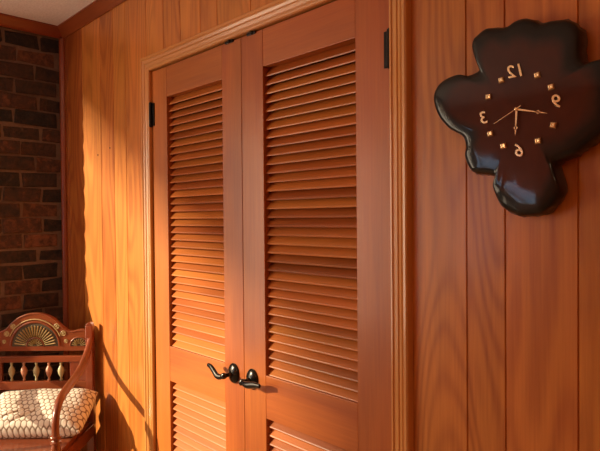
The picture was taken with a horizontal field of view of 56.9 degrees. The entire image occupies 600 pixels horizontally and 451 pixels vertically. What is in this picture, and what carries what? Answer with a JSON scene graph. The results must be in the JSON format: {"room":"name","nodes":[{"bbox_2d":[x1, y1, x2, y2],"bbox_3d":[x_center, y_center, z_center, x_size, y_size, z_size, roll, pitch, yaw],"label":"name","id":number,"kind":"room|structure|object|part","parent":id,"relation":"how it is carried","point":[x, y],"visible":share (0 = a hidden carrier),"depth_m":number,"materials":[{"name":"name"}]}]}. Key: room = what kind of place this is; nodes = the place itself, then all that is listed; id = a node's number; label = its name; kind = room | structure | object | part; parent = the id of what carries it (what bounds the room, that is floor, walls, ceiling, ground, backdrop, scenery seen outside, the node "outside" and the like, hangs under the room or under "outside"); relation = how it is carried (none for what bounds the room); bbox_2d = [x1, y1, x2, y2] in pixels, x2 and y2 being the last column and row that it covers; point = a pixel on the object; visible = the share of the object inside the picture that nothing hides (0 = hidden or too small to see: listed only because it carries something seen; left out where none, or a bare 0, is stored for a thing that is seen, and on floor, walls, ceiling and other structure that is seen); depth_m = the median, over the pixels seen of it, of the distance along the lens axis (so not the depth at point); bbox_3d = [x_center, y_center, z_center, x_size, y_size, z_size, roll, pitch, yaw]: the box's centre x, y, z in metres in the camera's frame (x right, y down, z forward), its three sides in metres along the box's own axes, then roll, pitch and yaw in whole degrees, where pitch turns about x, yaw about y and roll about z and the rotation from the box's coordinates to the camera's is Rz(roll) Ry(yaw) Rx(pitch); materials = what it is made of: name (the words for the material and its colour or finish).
{"room":"living room","nodes":[
{"label":"living room","id":0,"kind":"room"},
{"bbox_2d":[0,26,63,394],"bbox_3d":[-2.681,0.195,1.750,3.814,2.449,0.160,-1,1,-44],"label":"wall","id":1,"kind":"structure","parent":0,"point":[30,161],"depth_m":2.87,"materials":[{"name":"brick"}]},
{"bbox_2d":[0,13,61,38],"bbox_3d":[-2.558,-0.998,1.719,3.600,0.052,0.045,-1,1,-44],"label":"trim","id":2,"kind":"structure","parent":1,"relation":"attached to","point":[8,21],"depth_m":2.84,"materials":[{"name":"brown wood"}]},
{"bbox_2d":[0,0,94,25],"bbox_3d":[-0.930,-1.052,-0.070,3.780,0.080,5.200,-1,1,-44],"label":"ceiling","id":3,"kind":"structure","parent":0,"point":[54,12],"depth_m":2.69,"materials":[{"name":"white paint"}]},
{"bbox_2d":[179,51,355,143],"bbox_3d":[0.081,0.287,2.140,0.500,2.200,1.295,-1,1,-44],"label":"wall","id":4,"kind":"structure","parent":0,"point":[354,51],"depth_m":2.48,"materials":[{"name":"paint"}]},
{"bbox_2d":[64,0,599,450],"bbox_3d":[0.449,0.177,1.226,0.004,2.440,4.940,-1,1,-44],"label":"wall","id":5,"kind":"structure","parent":0,"point":[506,305],"depth_m":1.32,"materials":[{"name":"brown wood"}]},
{"bbox_2d":[59,38,69,379],"bbox_3d":[-1.268,0.192,2.987,0.022,2.388,0.022,-1,1,-44],"label":"trim","id":6,"kind":"structure","parent":5,"relation":"attached to","point":[61,40],"depth_m":2.98,"materials":[{"name":"brown wood"}]},
{"bbox_2d":[57,0,126,38],"bbox_3d":[0.421,-1.016,1.192,0.045,0.052,4.940,-1,1,-44],"label":"trim","id":7,"kind":"structure","parent":5,"relation":"attached to","point":[94,10],"depth_m":2.71,"materials":[{"name":"brown wood"}]},
{"bbox_2d":[140,60,155,450],"bbox_3d":[-0.640,0.343,2.340,0.022,2.095,0.060,-1,1,-44],"label":"trim","id":8,"kind":"structure","parent":5,"relation":"attached to","point":[145,74],"depth_m":2.33,"materials":[{"name":"brown wood"}]},
{"bbox_2d":[149,38,244,450],"bbox_3d":[-0.411,0.368,2.107,0.097,2.023,0.609,-1,1,-44],"label":"door","id":9,"kind":"structure","parent":5,"relation":"in","point":[198,186],"depth_m":2.11,"materials":[{"name":"brown wood"}]},
{"bbox_3d":[-0.395,-0.579,2.107,0.034,0.121,0.376,-1,1,-44],"label":"rail","id":10,"kind":"part","parent":9,"relation":"part of","materials":[{"name":"brown wood"}]},
{"bbox_3d":[-0.385,-0.014,2.120,0.030,1.013,0.374,-1,1,-44],"label":"louver panel","id":11,"kind":"part","parent":9,"relation":"part of","materials":[{"name":"brown wood"}]},
{"bbox_3d":[-0.385,0.560,2.124,0.034,0.142,0.376,-1,1,-44],"label":"rail","id":12,"kind":"part","parent":9,"relation":"part of","materials":[{"name":"brown wood"}]},
{"bbox_3d":[-0.377,0.904,2.134,0.030,0.550,0.374,-1,1,-44],"label":"louver panel","id":13,"kind":"part","parent":9,"relation":"part of","materials":[{"name":"brown wood"}]},
{"bbox_3d":[-0.296,0.511,1.935,0.018,0.046,0.098,-1,1,-44],"label":"lever","id":14,"kind":"part","parent":9,"relation":"part of","materials":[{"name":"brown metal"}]},
{"bbox_3d":[-0.235,0.516,1.931,0.016,0.071,0.058,-1,1,-44],"label":"handle","id":15,"kind":"part","parent":9,"relation":"part of","materials":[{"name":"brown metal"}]},
{"bbox_2d":[140,0,331,70],"bbox_3d":[-0.201,-0.672,1.861,0.022,0.060,1.351,-1,1,-44],"label":"trim","id":16,"kind":"structure","parent":5,"relation":"attached to","point":[277,10],"depth_m":1.89,"materials":[{"name":"brown wood"}]},
{"bbox_2d":[151,0,336,450],"bbox_3d":[-0.137,0.361,1.929,0.130,2.061,1.287,-1,1,-44],"label":"trim","id":17,"kind":"structure","parent":5,"relation":"attached to","point":[332,0],"depth_m":2.31,"materials":[{"name":"brown wood"}]},
{"bbox_2d":[238,0,391,450],"bbox_3d":[0.022,0.371,1.659,0.097,2.023,0.633,-1,1,-44],"label":"door","id":18,"kind":"structure","parent":5,"relation":"in","point":[316,194],"depth_m":1.65,"materials":[{"name":"brown wood"}]},
{"bbox_3d":[-0.161,0.517,1.795,0.018,0.028,0.096,-1,1,-44],"label":"lever","id":19,"kind":"part","parent":18,"relation":"part of","materials":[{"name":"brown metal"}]},
{"bbox_3d":[-0.164,0.516,1.857,0.016,0.071,0.058,-1,1,-44],"label":"handle","id":20,"kind":"part","parent":18,"relation":"part of","materials":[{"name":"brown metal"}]},
{"bbox_3d":[0.045,0.907,1.696,0.030,0.550,0.390,-1,1,-44],"label":"louver panel","id":21,"kind":"part","parent":18,"relation":"part of","materials":[{"name":"brown wood"}]},
{"bbox_3d":[0.027,-0.577,1.670,0.034,0.121,0.391,-1,1,-44],"label":"rail","id":22,"kind":"part","parent":18,"relation":"part of","materials":[{"name":"brown wood"}]},
{"bbox_3d":[0.037,-0.011,1.683,0.030,1.013,0.390,-1,1,-44],"label":"louver panel","id":23,"kind":"part","parent":18,"relation":"part of","materials":[{"name":"brown wood"}]},
{"bbox_3d":[0.037,0.563,1.687,0.034,0.142,0.391,-1,1,-44],"label":"rail","id":24,"kind":"part","parent":18,"relation":"part of","materials":[{"name":"brown wood"}]},
{"bbox_2d":[389,0,413,450],"bbox_3d":[0.256,0.348,1.411,0.022,2.095,0.060,-1,1,-44],"label":"trim","id":25,"kind":"structure","parent":5,"relation":"attached to","point":[400,98],"depth_m":1.39,"materials":[{"name":"brown wood"}]},
{"bbox_2d":[434,18,599,217],"bbox_3d":[0.456,-0.222,1.157,0.064,0.412,0.396,-1,1,-44],"label":"wall clock","id":26,"kind":"object","parent":5,"relation":"attached to","point":[531,107],"visible":1,"depth_m":1.12,"materials":[{"name":"brown wood"}]},
{"bbox_3d":[-0.908,1.468,-0.033,3.780,0.080,5.200,-1,1,-44],"label":"floor","id":27,"kind":"structure","parent":0,"visible":0},
{"bbox_2d":[0,312,95,450],"bbox_3d":[-1.278,0.910,2.469,0.622,0.968,0.488,-1,1,0],"label":"armchair","id":28,"kind":"object","parent":27,"relation":"on","point":[34,331],"visible":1,"depth_m":2.68,"materials":[{"name":"brown wood"}]},
{"bbox_3d":[-1.485,0.711,2.693,0.080,0.091,0.016,-1,1,0],"label":"panel","id":29,"kind":"part","parent":28,"relation":"part of","materials":[{"name":"brown wood"}]},
{"bbox_3d":[-1.281,0.648,2.693,0.490,0.031,0.022,-1,1,0],"label":"rail","id":30,"kind":"part","parent":28,"relation":"part of","materials":[{"name":"brown wood"}]},
{"bbox_3d":[-1.282,0.515,2.692,0.490,0.185,0.022,-1,1,0],"label":"crest rail","id":31,"kind":"part","parent":28,"relation":"part of","materials":[{"name":"brown wood"}]},
{"bbox_3d":[-1.280,0.776,2.694,0.490,0.042,0.022,-1,1,0],"label":"rail","id":32,"kind":"part","parent":28,"relation":"part of","materials":[{"name":"brown wood"}]},
{"bbox_3d":[-1.278,0.953,2.456,0.562,0.022,0.460,-1,1,0],"label":"seat","id":33,"kind":"part","parent":28,"relation":"part of","materials":[{"name":"brown wood"}]},
{"bbox_2d":[0,388,97,438],"bbox_3d":[-1.193,0.857,2.534,0.462,0.188,0.242,-1,1,0],"label":"throw pillow","id":34,"kind":"object","parent":28,"relation":"on","point":[23,413],"visible":0.9,"depth_m":2.46,"materials":[{"name":"beige fabric"}]},
{"bbox_3d":[-0.989,1.122,2.253,0.048,0.545,0.048,-1,1,0],"label":"leg","id":35,"kind":"part","parent":28,"relation":"part of","materials":[{"name":"brown wood"}]},
{"bbox_3d":[-1.006,0.694,2.469,0.039,0.316,0.478,-1,1,-2],"label":"arm","id":36,"kind":"part","parent":28,"relation":"part of","materials":[{"name":"brown wood"}]},
{"bbox_3d":[-1.075,0.707,2.693,0.080,0.091,0.016,-1,1,0],"label":"panel","id":37,"kind":"part","parent":28,"relation":"part of","materials":[{"name":"brown wood"}]},
{"bbox_3d":[-1.006,0.991,2.477,0.022,0.058,0.408,-1,1,0],"label":"rail","id":38,"kind":"part","parent":28,"relation":"part of","materials":[{"name":"brown wood"}]},
{"bbox_3d":[-1.016,0.929,2.697,0.034,0.919,0.034,-1,1,0],"label":"post","id":39,"kind":"part","parent":28,"relation":"part of","materials":[{"name":"brown wood"}]}
]}

